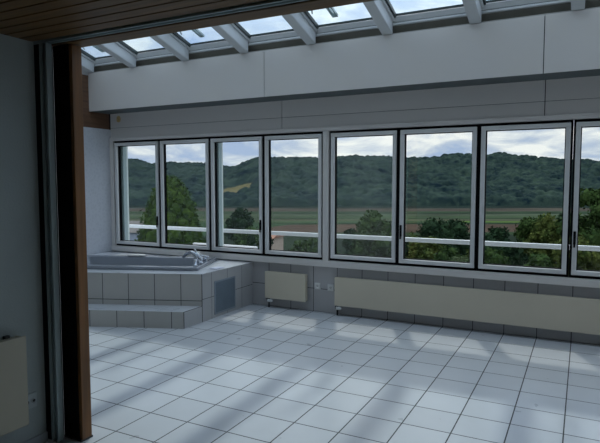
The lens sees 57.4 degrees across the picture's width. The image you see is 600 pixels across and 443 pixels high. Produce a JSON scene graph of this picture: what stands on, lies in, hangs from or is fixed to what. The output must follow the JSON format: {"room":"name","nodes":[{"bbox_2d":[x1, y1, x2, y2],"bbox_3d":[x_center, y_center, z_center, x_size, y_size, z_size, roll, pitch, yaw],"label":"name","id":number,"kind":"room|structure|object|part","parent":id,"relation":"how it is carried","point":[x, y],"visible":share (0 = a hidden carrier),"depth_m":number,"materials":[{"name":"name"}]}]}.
{"room":"bathroom","nodes":[
{"label":"bathroom","id":0,"kind":"room"},
{"bbox_2d":[0,34,46,442],"bbox_3d":[-2.771,0.298,1.240,0.200,2.430,4.815,2,5,27],"label":"wall","id":1,"kind":"structure","parent":0,"point":[21,312],"depth_m":3.20,"materials":[{"name":"paint"}]},
{"bbox_2d":[0,335,28,436],"bbox_3d":[-2.016,0.970,2.429,0.093,0.532,1.732,2,5,27],"label":"radiator","id":2,"kind":"object","parent":1,"relation":"attached to","point":[14,409],"visible":1,"depth_m":3.10,"materials":[{"name":"metal"}]},
{"bbox_2d":[28,392,36,408],"bbox_3d":[-1.621,1.081,3.293,0.014,0.090,0.088,2,5,27],"label":"wall socket","id":3,"kind":"object","parent":1,"relation":"attached to","point":[32,398],"visible":0.65,"depth_m":3.30,"materials":[{"name":"grey plastic"}]},
{"bbox_2d":[22,431,47,442],"bbox_3d":[-2.677,1.484,1.275,0.012,0.060,4.815,2,5,27],"label":"baseboard","id":4,"kind":"structure","parent":1,"relation":"attached to","point":[41,438],"depth_m":3.35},
{"bbox_2d":[53,75,63,402],"bbox_3d":[-2.972,0.086,4.303,3.483,2.423,0.114,2,5,27],"label":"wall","id":5,"kind":"structure","parent":0,"point":[53,75],"depth_m":3.50,"materials":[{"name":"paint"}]},
{"bbox_2d":[82,70,111,254],"bbox_3d":[-3.769,-1.075,6.697,0.201,4.400,3.940,2,5,27],"label":"wall","id":6,"kind":"structure","parent":0,"point":[96,140],"depth_m":8.06,"materials":[{"name":"paint"}]},
{"bbox_2d":[82,74,109,129],"bbox_3d":[-3.767,-1.634,6.633,0.184,0.735,3.619,2,5,27],"label":"beam","id":7,"kind":"structure","parent":6,"relation":"on","point":[90,119],"depth_m":7.87,"materials":[{"name":"brown wood"}]},
{"bbox_2d":[109,141,116,244],"bbox_3d":[-2.807,-0.423,8.310,0.072,1.570,0.102,2,5,27],"label":"trim","id":8,"kind":"structure","parent":6,"relation":"attached to","point":[112,157],"depth_m":8.26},
{"bbox_2d":[94,0,553,63],"bbox_3d":[1.037,-2.127,5.844,9.050,0.049,0.225,2,5,27],"label":"trim","id":9,"kind":"structure","parent":6,"relation":"attached to","point":[509,3],"depth_m":5.98,"materials":[{"name":"paint"}]},
{"bbox_2d":[99,0,556,63],"bbox_3d":[1.045,-2.101,5.862,9.050,0.006,0.188,2,5,27],"label":"trim","id":10,"kind":"structure","parent":6,"relation":"attached to","point":[554,0],"depth_m":5.92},
{"bbox_2d":[94,0,570,66],"bbox_3d":[1.043,-2.086,5.858,9.050,0.024,0.200,2,5,27],"label":"trim","id":11,"kind":"structure","parent":6,"relation":"attached to","point":[557,1],"depth_m":5.92,"materials":[{"name":"paint"}]},
{"bbox_2d":[94,0,599,72],"bbox_3d":[1.055,-2.035,5.886,9.050,0.079,0.185,2,5,27],"label":"trim","id":12,"kind":"structure","parent":6,"relation":"attached to","point":[588,3],"depth_m":5.95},
{"bbox_2d":[0,0,263,41],"bbox_3d":[-0.180,-0.870,-0.171,6.020,0.100,5.240,2,5,27],"label":"ceiling","id":13,"kind":"structure","parent":0,"point":[29,20],"depth_m":2.68,"materials":[{"name":"brown wood"}]},
{"bbox_2d":[193,243,257,248],"bbox_3d":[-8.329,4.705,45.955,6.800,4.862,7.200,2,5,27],"label":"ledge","id":14,"kind":"structure","parent":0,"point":[193,243],"depth_m":48.19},
{"bbox_2d":[44,304,599,442],"bbox_3d":[-0.996,1.525,2.542,10.000,0.200,9.400,2,5,27],"label":"floor","id":15,"kind":"structure","parent":0,"point":[253,373],"depth_m":4.36,"materials":[{"name":"tile"}]},
{"bbox_2d":[53,44,92,441],"bbox_3d":[-1.397,0.154,3.376,0.158,2.416,0.088,2,5,27],"label":"wooden post","id":16,"kind":"object","parent":15,"relation":"on","point":[67,60],"visible":1,"depth_m":3.34,"materials":[{"name":"brown wood"}]},
{"bbox_3d":[-1.397,1.353,3.461,0.158,0.012,0.088,2,5,27],"label":"foot plate","id":17,"kind":"part","parent":16,"relation":"part of","materials":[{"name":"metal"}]},
{"bbox_2d":[87,251,252,328],"bbox_3d":[-2.289,0.847,6.745,2.508,0.559,2.415,2,5,27],"label":"platform","id":18,"kind":"object","parent":15,"relation":"on","point":[116,298],"visible":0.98,"depth_m":6.34,"materials":[{"name":"tile"}]},
{"bbox_2d":[87,254,216,270],"bbox_3d":[-2.145,0.706,7.060,1.980,0.467,0.955,0,4,6],"label":"bathtub","id":19,"kind":"object","parent":18,"relation":"on","point":[130,261],"visible":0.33,"depth_m":7.38,"materials":[{"name":"ceramic"}]},
{"bbox_2d":[182,248,202,265],"bbox_3d":[-1.312,0.431,6.694,0.260,0.193,0.279,-1,4,-11],"label":"tap","id":20,"kind":"object","parent":19,"relation":"on","point":[199,259],"visible":1,"depth_m":6.69,"materials":[{"name":"silver metal"}]},
{"bbox_3d":[-1.340,0.440,6.747,0.261,0.168,0.059,2,5,27],"label":"spout","id":21,"kind":"part","parent":20,"relation":"part of","materials":[{"name":"silver metal"}]},
{"bbox_2d":[193,251,208,261],"bbox_3d":[-1.261,0.445,6.990,0.219,0.124,0.093,2,5,27],"label":"shower","id":22,"kind":"object","parent":19,"relation":"on","point":[204,256],"visible":0.64,"depth_m":6.97,"materials":[{"name":"silver metal"}]},
{"bbox_3d":[-1.233,0.460,6.995,0.172,0.093,0.052,2,5,27],"label":"handle","id":23,"kind":"part","parent":22,"relation":"part of","materials":[{"name":"silver metal"}]},
{"bbox_2d":[214,276,235,314],"bbox_3d":[-0.913,0.894,6.688,0.008,0.403,0.438,2,5,27],"label":"grille","id":24,"kind":"object","parent":18,"relation":"attached to","point":[224,286],"depth_m":6.68,"materials":[{"name":"metal"}]},
{"bbox_2d":[33,0,306,442],"bbox_3d":[0.922,0.229,2.089,5.660,2.448,0.080,2,5,27],"label":"door track","id":25,"kind":"object","parent":15,"relation":"on","point":[43,52],"visible":0.88,"depth_m":3.30,"materials":[{"name":"metal"}]},
{"bbox_3d":[-1.505,0.154,3.321,0.063,2.412,0.040,2,5,27],"label":"rail","id":26,"kind":"part","parent":25,"relation":"part of","materials":[{"name":"metal"}]},
{"bbox_3d":[0.914,1.449,2.158,5.660,0.005,0.042,2,5,27],"label":"floor rail","id":27,"kind":"part","parent":25,"relation":"part of","materials":[{"name":"metal"}]},
{"bbox_3d":[0.915,-0.977,1.989,5.660,0.028,0.048,2,5,27],"label":"ceiling rail","id":28,"kind":"part","parent":25,"relation":"part of","materials":[{"name":"wood"}]},
{"bbox_2d":[109,76,599,344],"bbox_3d":[1.208,-0.415,6.296,9.450,3.140,0.162,2,5,27],"label":"wall","id":29,"kind":"structure","parent":0,"point":[579,95],"depth_m":6.28,"materials":[{"name":"tile"}]},
{"bbox_2d":[120,146,129,239],"bbox_3d":[-2.708,-0.407,8.376,0.149,1.684,0.097,2,5,27],"label":"column","id":30,"kind":"structure","parent":29,"relation":"attached to","point":[124,150],"depth_m":8.33,"materials":[{"name":"grey metal"}]},
{"bbox_2d":[114,139,161,247],"bbox_3d":[-2.389,-0.407,8.081,0.878,1.564,0.122,2,5,27],"label":"window","id":31,"kind":"structure","parent":29,"relation":"in","point":[117,144],"depth_m":8.10,"materials":[{"name":"metal"}]},
{"bbox_2d":[160,137,210,251],"bbox_3d":[-1.598,-0.380,7.687,0.882,1.564,0.098,2,5,27],"label":"window","id":32,"kind":"structure","parent":29,"relation":"in","point":[163,142],"depth_m":7.68,"materials":[{"name":"metal"}]},
{"bbox_3d":[-1.537,-1.496,7.559,2.946,0.281,0.011,2,5,27],"label":"panel","id":33,"kind":"part","parent":29,"relation":"part of","materials":[{"name":"white paint"}]},
{"bbox_3d":[-1.537,-1.281,7.574,2.946,0.139,0.011,2,5,27],"label":"panel","id":34,"kind":"part","parent":29,"relation":"part of","materials":[{"name":"white paint"}]},
{"bbox_2d":[217,143,223,245],"bbox_3d":[-1.133,-0.350,7.564,0.114,1.684,0.097,2,5,27],"label":"column","id":35,"kind":"structure","parent":29,"relation":"attached to","point":[219,145],"depth_m":7.53,"materials":[{"name":"grey metal"}]},
{"bbox_2d":[210,134,264,255],"bbox_3d":[-0.833,-0.351,7.279,0.844,1.564,0.122,2,5,27],"label":"window","id":36,"kind":"structure","parent":29,"relation":"in","point":[241,138],"depth_m":7.29,"materials":[{"name":"metal"}]},
{"bbox_2d":[265,271,306,306],"bbox_3d":[-0.173,0.878,6.946,0.579,0.470,0.120,2,5,27],"label":"radiator","id":37,"kind":"object","parent":29,"relation":"attached to","point":[278,285],"visible":1,"depth_m":6.89,"materials":[{"name":"metal"}]},
{"bbox_2d":[264,132,322,259],"bbox_3d":[-0.075,-0.324,6.901,0.842,1.564,0.098,2,5,27],"label":"window","id":38,"kind":"structure","parent":29,"relation":"in","point":[268,138],"depth_m":6.91,"materials":[{"name":"metal"}]},
{"bbox_2d":[315,283,320,288],"bbox_3d":[0.217,0.801,6.798,0.080,0.080,0.014,2,5,27],"label":"wall socket","id":39,"kind":"object","parent":29,"relation":"attached to","point":[317,285],"visible":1,"depth_m":6.79,"materials":[{"name":"white plastic"}]},
{"bbox_2d":[322,131,329,260],"bbox_3d":[0.333,-0.309,6.685,0.077,1.570,0.112,2,5,27],"label":"trim","id":40,"kind":"structure","parent":29,"relation":"attached to","point":[326,134],"depth_m":6.63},
{"bbox_2d":[328,284,333,290],"bbox_3d":[0.375,0.811,6.717,0.080,0.080,0.014,2,5,27],"label":"wall socket","id":41,"kind":"object","parent":29,"relation":"attached to","point":[330,286],"visible":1,"depth_m":6.71,"materials":[{"name":"white plastic"}]},
{"bbox_2d":[88,8,599,113],"bbox_3d":[1.081,-1.714,5.953,9.045,0.536,0.401,2,5,27],"label":"boxed beam","id":42,"kind":"structure","parent":29,"relation":"attached to","point":[562,45],"depth_m":5.90,"materials":[{"name":"white paint"}]},
{"bbox_2d":[81,55,93,72],"bbox_3d":[-3.675,-2.555,6.427,0.112,1.069,3.060,2,5,27],"label":"rafter","id":43,"kind":"object","parent":42,"relation":"on","point":[87,65],"visible":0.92,"depth_m":7.70,"materials":[{"name":"paint"}]},
{"bbox_2d":[96,42,135,67],"bbox_3d":[-2.972,-2.530,6.064,0.112,1.069,3.060,2,5,27],"label":"rafter","id":44,"kind":"object","parent":42,"relation":"on","point":[112,49],"visible":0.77,"depth_m":7.19,"materials":[{"name":"paint"}]},
{"bbox_2d":[150,34,188,60],"bbox_3d":[-2.172,-2.501,5.652,0.112,1.069,3.060,2,5,27],"label":"rafter","id":45,"kind":"object","parent":42,"relation":"on","point":[167,41],"visible":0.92,"depth_m":6.77,"materials":[{"name":"paint"}]},
{"bbox_3d":[-1.727,-1.800,7.183,2.925,0.536,0.012,2,5,27],"label":"panel","id":46,"kind":"part","parent":42,"relation":"part of","materials":[{"name":"white paint"}]},
{"bbox_2d":[212,24,247,53],"bbox_3d":[-1.373,-2.471,5.240,0.112,1.069,3.060,2,5,27],"label":"rafter","id":47,"kind":"object","parent":42,"relation":"on","point":[228,32],"visible":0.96,"depth_m":6.35,"materials":[{"name":"paint"}]},
{"bbox_2d":[281,13,315,44],"bbox_3d":[-0.574,-2.442,4.827,0.112,1.069,3.060,2,5,27],"label":"rafter","id":48,"kind":"object","parent":42,"relation":"on","point":[296,21],"visible":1,"depth_m":5.94,"materials":[{"name":"paint"}]},
{"bbox_2d":[363,0,392,34],"bbox_3d":[0.226,-2.413,4.415,0.112,1.069,3.060,2,5,27],"label":"rafter","id":49,"kind":"object","parent":42,"relation":"on","point":[376,9],"visible":0.84,"depth_m":5.53,"materials":[{"name":"paint"}]},
{"bbox_3d":[0.928,-1.704,5.814,3.035,0.536,0.012,2,5,27],"label":"panel","id":50,"kind":"part","parent":42,"relation":"part of","materials":[{"name":"white paint"}]},
{"bbox_2d":[462,0,481,23],"bbox_3d":[1.026,-2.384,4.003,0.112,1.069,3.060,2,5,27],"label":"rafter","id":51,"kind":"object","parent":42,"relation":"on","point":[473,9],"visible":0.84,"depth_m":5.21,"materials":[{"name":"paint"}]},
{"bbox_3d":[3.646,-1.605,4.412,3.069,0.536,0.012,2,5,27],"label":"panel","id":52,"kind":"part","parent":42,"relation":"part of","materials":[{"name":"white paint"}]},
{"bbox_2d":[571,0,584,10],"bbox_3d":[1.825,-2.355,3.591,0.112,1.069,3.060,2,5,27],"label":"rafter","id":53,"kind":"object","parent":42,"relation":"on","point":[576,5],"visible":1,"depth_m":4.91,"materials":[{"name":"paint"}]},
{"bbox_2d":[109,113,599,140],"bbox_3d":[1.178,-1.086,6.191,9.050,0.050,0.090,2,5,27],"label":"trim","id":54,"kind":"structure","parent":29,"relation":"attached to","point":[585,115],"depth_m":6.27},
{"bbox_2d":[111,245,599,287],"bbox_3d":[1.175,0.544,6.300,9.050,0.078,0.105,2,5,27],"label":"trim","id":55,"kind":"structure","parent":29,"relation":"attached to","point":[541,279],"depth_m":6.32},
{"bbox_2d":[329,128,398,264],"bbox_3d":[0.751,-0.294,6.475,0.853,1.564,0.098,2,5,27],"label":"window","id":56,"kind":"structure","parent":29,"relation":"in","point":[394,132],"depth_m":6.44,"materials":[{"name":"metal"}]},
{"bbox_3d":[1.118,-1.399,6.189,3.017,0.281,0.011,2,5,27],"label":"panel","id":57,"kind":"part","parent":29,"relation":"part of","materials":[{"name":"white paint"}]},
{"bbox_3d":[1.118,-1.185,6.205,3.017,0.139,0.011,2,5,27],"label":"panel","id":58,"kind":"part","parent":29,"relation":"part of","materials":[{"name":"white paint"}]},
{"bbox_2d":[397,124,479,270],"bbox_3d":[1.516,-0.265,6.067,0.874,1.564,0.122,2,5,27],"label":"window","id":59,"kind":"structure","parent":29,"relation":"in","point":[474,128],"depth_m":6.03,"materials":[{"name":"metal"}]},
{"bbox_3d":[1.142,0.121,6.234,0.024,0.160,0.026,2,5,27],"label":"handle","id":60,"kind":"part","parent":59,"relation":"part of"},
{"bbox_2d":[334,277,599,334],"bbox_3d":[2.510,0.976,5.562,4.674,0.470,0.120,2,5,27],"label":"radiator","id":61,"kind":"object","parent":29,"relation":"attached to","point":[542,311],"visible":1,"depth_m":5.85,"materials":[{"name":"metal"}]},
{"bbox_2d":[340,277,599,299],"bbox_3d":[2.511,0.750,5.548,4.642,0.008,0.055,2,5,27],"label":"grille","id":62,"kind":"object","parent":61,"relation":"attached to","point":[342,279],"depth_m":5.90,"materials":[{"name":"metal"}]},
{"bbox_2d":[476,120,573,276],"bbox_3d":[2.309,-0.237,5.672,0.890,1.564,0.098,2,5,27],"label":"window","id":63,"kind":"structure","parent":29,"relation":"in","point":[568,125],"depth_m":5.61,"materials":[{"name":"metal"}]},
{"bbox_3d":[3.829,-1.300,4.791,3.071,0.281,0.011,2,5,27],"label":"panel","id":64,"kind":"part","parent":29,"relation":"part of","materials":[{"name":"white paint"}]},
{"bbox_3d":[3.829,-1.086,4.806,3.071,0.139,0.011,2,5,27],"label":"panel","id":65,"kind":"part","parent":29,"relation":"part of","materials":[{"name":"white paint"}]},
{"bbox_2d":[569,118,599,278],"bbox_3d":[3.092,-0.208,5.254,0.878,1.564,0.122,2,5,27],"label":"window","id":66,"kind":"structure","parent":29,"relation":"in","point":[579,124],"depth_m":5.41,"materials":[{"name":"metal"}]},
{"bbox_3d":[2.716,0.178,5.423,0.024,0.160,0.026,2,5,27],"label":"handle","id":67,"kind":"part","parent":66,"relation":"part of","materials":[{"name":"black metal"}]},
{"bbox_3d":[-0.308,-2.858,3.185,9.450,0.350,0.880,2,5,27],"label":"roof","id":68,"kind":"structure","parent":0,"visible":0},
{"bbox_2d":[81,45,111,62],"bbox_3d":[-3.173,-2.544,6.538,0.680,0.758,2.390,2,5,27],"label":"window","id":69,"kind":"structure","parent":68,"relation":"attached to","point":[85,54],"depth_m":7.63,"materials":[{"name":"paint"}]},
{"bbox_3d":[-3.163,-2.556,6.532,0.658,0.733,2.390,2,5,27],"label":"frame","id":70,"kind":"part","parent":69,"relation":"part of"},
{"bbox_2d":[114,41,165,56],"bbox_3d":[-2.421,-2.517,6.150,0.788,0.758,2.390,2,5,27],"label":"window","id":71,"kind":"structure","parent":68,"relation":"attached to","point":[122,44],"depth_m":7.25,"materials":[{"name":"paint"}]},
{"bbox_2d":[169,29,225,49],"bbox_3d":[-1.622,-2.487,5.738,0.788,0.758,2.390,2,5,27],"label":"window","id":72,"kind":"structure","parent":68,"relation":"attached to","point":[179,38],"depth_m":6.80,"materials":[{"name":"paint"}]},
{"bbox_3d":[-1.612,-2.499,5.732,0.766,0.733,2.390,2,5,27],"label":"frame","id":73,"kind":"part","parent":72,"relation":"part of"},
{"bbox_2d":[231,23,293,40],"bbox_3d":[-0.823,-2.458,5.326,0.788,0.758,2.390,2,5,27],"label":"window","id":74,"kind":"structure","parent":68,"relation":"attached to","point":[237,26],"depth_m":6.42,"materials":[{"name":"paint"}]},
{"bbox_2d":[300,7,372,31],"bbox_3d":[-0.023,-2.429,4.913,0.788,0.758,2.390,2,5,27],"label":"window","id":75,"kind":"structure","parent":68,"relation":"attached to","point":[306,15],"depth_m":5.97,"materials":[{"name":"paint"}]},
{"bbox_3d":[-0.013,-2.441,4.907,0.766,0.733,2.390,2,5,27],"label":"frame","id":76,"kind":"part","parent":75,"relation":"part of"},
{"bbox_2d":[381,0,463,20],"bbox_3d":[0.776,-2.400,4.501,0.788,0.758,2.390,2,5,27],"label":"window","id":77,"kind":"structure","parent":68,"relation":"attached to","point":[387,4],"depth_m":5.59,"materials":[{"name":"paint"}]},
{"bbox_2d":[479,0,506,7],"bbox_3d":[1.576,-2.371,4.089,0.788,0.758,2.390,2,5,27],"label":"window","id":78,"kind":"structure","parent":68,"relation":"attached to","point":[482,2],"depth_m":5.29,"materials":[{"name":"paint"}]},
{"bbox_3d":[1.586,-2.383,4.083,0.766,0.733,2.390,2,5,27],"label":"frame","id":79,"kind":"part","parent":78,"relation":"part of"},
{"label":"outside","id":80,"kind":"structure","parent":0,"visible":0},
{"bbox_3d":[1.940,1.386,7.133,15.000,0.330,1.750,2,5,27],"label":"floor","id":81,"kind":"structure","parent":80,"visible":0},
{"bbox_2d":[129,224,599,250],"bbox_3d":[2.112,0.722,7.420,15.000,0.955,0.050,2,5,27],"label":"terrace railing","id":82,"kind":"object","parent":81,"relation":"on","point":[343,236],"visible":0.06,"depth_m":7.79,"materials":[{"name":"metal"}]},
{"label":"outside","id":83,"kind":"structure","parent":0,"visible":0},
{"bbox_2d":[128,152,599,205],"bbox_3d":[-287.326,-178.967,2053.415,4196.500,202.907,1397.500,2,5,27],"label":"hills","id":84,"kind":"structure","parent":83,"point":[511,179],"depth_m":1743.81,"materials":[{"name":"green plant"}]},
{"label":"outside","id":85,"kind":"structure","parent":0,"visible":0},
{"bbox_2d":[129,206,589,264],"bbox_3d":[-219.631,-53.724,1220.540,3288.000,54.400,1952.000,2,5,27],"label":"field","id":86,"kind":"structure","parent":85,"point":[283,218],"depth_m":971.52,"materials":[{"name":"green plant"}]},
{"bbox_2d":[129,221,143,240],"bbox_3d":[-21.066,3.787,69.871,3.600,7.800,4.600,1,4,16],"label":"house","id":87,"kind":"structure","parent":86,"relation":"on","point":[133,232],"depth_m":67.70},
{"bbox_2d":[134,175,205,243],"bbox_3d":[-12.678,2.873,54.211,7.812,14.960,7.933,-1,4,-8],"label":"columnar conifer","id":88,"kind":"object","parent":86,"relation":"on","point":[181,211],"visible":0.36,"depth_m":52.31,"materials":[{"name":"green plant"}]},
{"bbox_2d":[224,207,254,240],"bbox_3d":[-9.960,3.730,89.757,5.432,12.182,5.409,2,5,27],"label":"broadleaf tree","id":89,"kind":"object","parent":86,"relation":"on","point":[240,217],"visible":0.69,"depth_m":88.62,"materials":[{"name":"green plant"}]},
{"bbox_2d":[232,225,258,248],"bbox_3d":[-5.343,4.241,61.640,4.466,7.859,4.596,-2,4,-26],"label":"broadleaf tree","id":90,"kind":"object","parent":86,"relation":"on","point":[241,239],"visible":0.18,"depth_m":60.73,"materials":[{"name":"green plant"}]},
{"bbox_2d":[245,234,257,246],"bbox_3d":[-4.958,4.364,54.805,1.678,6.627,1.740,2,5,27],"label":"conifer","id":91,"kind":"object","parent":86,"relation":"on","point":[251,240],"visible":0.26,"depth_m":54.32,"materials":[{"name":"green plant"}]},
{"bbox_2d":[271,235,282,249],"bbox_3d":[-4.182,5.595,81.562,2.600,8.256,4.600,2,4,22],"label":"house","id":92,"kind":"structure","parent":86,"relation":"on","point":[278,239],"depth_m":80.82,"materials":[{"name":"ceramic"}]},
{"bbox_2d":[288,239,308,251],"bbox_3d":[0.386,4.734,51.895,2.902,6.298,3.062,-2,4,-26],"label":"broadleaf tree","id":93,"kind":"object","parent":86,"relation":"on","point":[300,245],"visible":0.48,"depth_m":51.04,"materials":[{"name":"green plant"}]},
{"bbox_2d":[306,237,338,253],"bbox_3d":[1.925,4.269,46.646,2.666,6.665,3.122,2,5,27],"label":"broadleaf tree","id":94,"kind":"object","parent":86,"relation":"on","point":[313,244],"visible":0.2,"depth_m":45.92,"materials":[{"name":"green plant"}]},
{"bbox_2d":[339,240,353,253],"bbox_3d":[4.516,4.014,38.331,4.037,6.395,3.725,0,4,-3],"label":"broadleaf tree","id":95,"kind":"object","parent":86,"relation":"on","point":[349,245],"visible":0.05,"depth_m":38.69,"materials":[{"name":"green plant"}]},
{"bbox_2d":[341,228,355,248],"bbox_3d":[5.604,4.772,60.638,2.220,8.238,2.286,2,5,27],"label":"broadleaf tree","id":96,"kind":"object","parent":86,"relation":"on","point":[350,231],"visible":0.34,"depth_m":60.06,"materials":[{"name":"green plant"}]},
{"bbox_2d":[348,209,391,256],"bbox_3d":[4.136,2.982,31.930,3.456,7.410,3.287,1,4,15],"label":"broadleaf tree","id":97,"kind":"object","parent":86,"relation":"on","point":[371,224],"visible":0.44,"depth_m":30.95,"materials":[{"name":"green plant"}]},
{"bbox_2d":[405,237,422,257],"bbox_3d":[9.340,4.641,45.218,3.368,6.775,3.129,2,5,27],"label":"broadleaf tree","id":98,"kind":"object","parent":86,"relation":"on","point":[406,243],"visible":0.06,"depth_m":44.42,"materials":[{"name":"green plant"}]},
{"bbox_2d":[408,231,422,237],"bbox_3d":[9.215,4.630,49.566,4.579,7.484,4.495,2,5,27],"label":"broadleaf tree","id":99,"kind":"object","parent":86,"relation":"on","point":[412,235],"visible":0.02,"depth_m":49.46,"materials":[{"name":"green plant"}]},
{"bbox_2d":[405,236,445,259],"bbox_3d":[8.768,4.263,38.562,2.822,6.516,2.564,2,5,27],"label":"broadleaf tree","id":100,"kind":"object","parent":86,"relation":"on","point":[417,250],"visible":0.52,"depth_m":37.85,"materials":[{"name":"green plant"}]},
{"bbox_2d":[416,217,469,256],"bbox_3d":[15.771,4.577,59.536,6.980,10.086,6.300,2,5,32],"label":"broadleaf tree","id":101,"kind":"object","parent":86,"relation":"on","point":[457,230],"visible":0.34,"depth_m":58.02,"materials":[{"name":"green plant"}]},
{"bbox_2d":[433,245,463,260],"bbox_3d":[8.588,4.189,31.948,1.988,5.646,1.854,-4,5,-41],"label":"broadleaf tree","id":102,"kind":"object","parent":86,"relation":"on","point":[446,253],"visible":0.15,"depth_m":31.41,"materials":[{"name":"green plant"}]},
{"bbox_2d":[449,255,468,261],"bbox_3d":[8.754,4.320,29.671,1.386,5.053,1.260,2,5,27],"label":"round bush","id":103,"kind":"object","parent":86,"relation":"on","point":[455,258],"visible":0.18,"depth_m":29.34,"materials":[{"name":"green plant"}]},
{"bbox_2d":[465,249,469,257],"bbox_3d":[10.591,4.395,33.196,2.128,5.708,2.095,-1,4,-15],"label":"broadleaf tree","id":104,"kind":"object","parent":86,"relation":"on","point":[467,250],"visible":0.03,"depth_m":33.38,"materials":[{"name":"green plant"}]},
{"bbox_2d":[484,246,510,264],"bbox_3d":[10.696,4.241,30.814,2.218,5.703,2.290,2,4,21],"label":"broadleaf tree","id":105,"kind":"object","parent":86,"relation":"on","point":[498,257],"visible":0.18,"depth_m":30.42,"materials":[{"name":"green plant"}]},
{"bbox_2d":[485,225,510,241],"bbox_3d":[18.701,4.819,52.718,3.289,8.937,3.794,1,4,14],"label":"broadleaf tree","id":106,"kind":"object","parent":86,"relation":"on","point":[500,233],"visible":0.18,"depth_m":52.03,"materials":[{"name":"green plant"}]},
{"bbox_2d":[485,236,529,265],"bbox_3d":[16.645,4.915,45.916,4.274,7.430,4.606,-3,5,-34],"label":"broadleaf tree","id":107,"kind":"object","parent":86,"relation":"on","point":[516,256],"visible":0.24,"depth_m":44.65,"materials":[{"name":"green plant"}]},
{"bbox_2d":[513,214,545,263],"bbox_3d":[24.023,4.505,55.691,3.904,10.770,4.292,0,4,-5],"label":"broadleaf tree","id":108,"kind":"object","parent":86,"relation":"on","point":[524,228],"visible":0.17,"depth_m":55.58,"materials":[{"name":"green plant"}]},
{"bbox_2d":[522,252,555,267],"bbox_3d":[10.350,3.950,24.362,1.997,5.243,2.000,-1,4,-10],"label":"broadleaf tree","id":109,"kind":"object","parent":86,"relation":"on","point":[536,259],"visible":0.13,"depth_m":23.62,"materials":[{"name":"green plant"}]},
{"bbox_2d":[522,212,561,267],"bbox_3d":[17.905,3.851,40.640,3.084,8.997,2.827,2,5,27],"label":"broadleaf tree","id":110,"kind":"object","parent":86,"relation":"on","point":[544,229],"visible":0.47,"depth_m":39.81,"materials":[{"name":"green plant"}]},
{"bbox_2d":[553,213,561,263],"bbox_3d":[22.643,4.212,47.102,2.970,9.966,3.608,2,5,27],"label":"broadleaf tree","id":111,"kind":"object","parent":86,"relation":"on","point":[559,216],"visible":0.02,"depth_m":46.75,"materials":[{"name":"green plant"}]},
{"bbox_2d":[551,234,599,276],"bbox_3d":[13.614,3.813,27.111,2.302,6.428,2.529,2,5,27],"label":"broadleaf tree","id":112,"kind":"object","parent":86,"relation":"on","point":[587,260],"visible":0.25,"depth_m":26.38,"materials":[{"name":"green plant"}]},
{"bbox_2d":[555,186,599,254],"bbox_3d":[18.832,2.897,35.367,4.650,10.346,4.259,2,5,30],"label":"broadleaf tree","id":113,"kind":"object","parent":86,"relation":"on","point":[589,228],"visible":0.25,"depth_m":34.43,"materials":[{"name":"green plant"}]},
{"bbox_3d":[-0.495,-2.088,2.876,9.450,2.040,0.056,2,5,27],"label":"wall","id":114,"kind":"structure","parent":0,"visible":0},
{"bbox_2d":[51,0,374,49],"bbox_3d":[0.965,-0.983,2.086,5.660,0.031,0.137,2,5,27],"label":"header","id":115,"kind":"object","parent":114,"relation":"attached to","point":[309,5],"visible":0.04,"depth_m":2.79,"materials":[{"name":"brown wood"}]}
]}

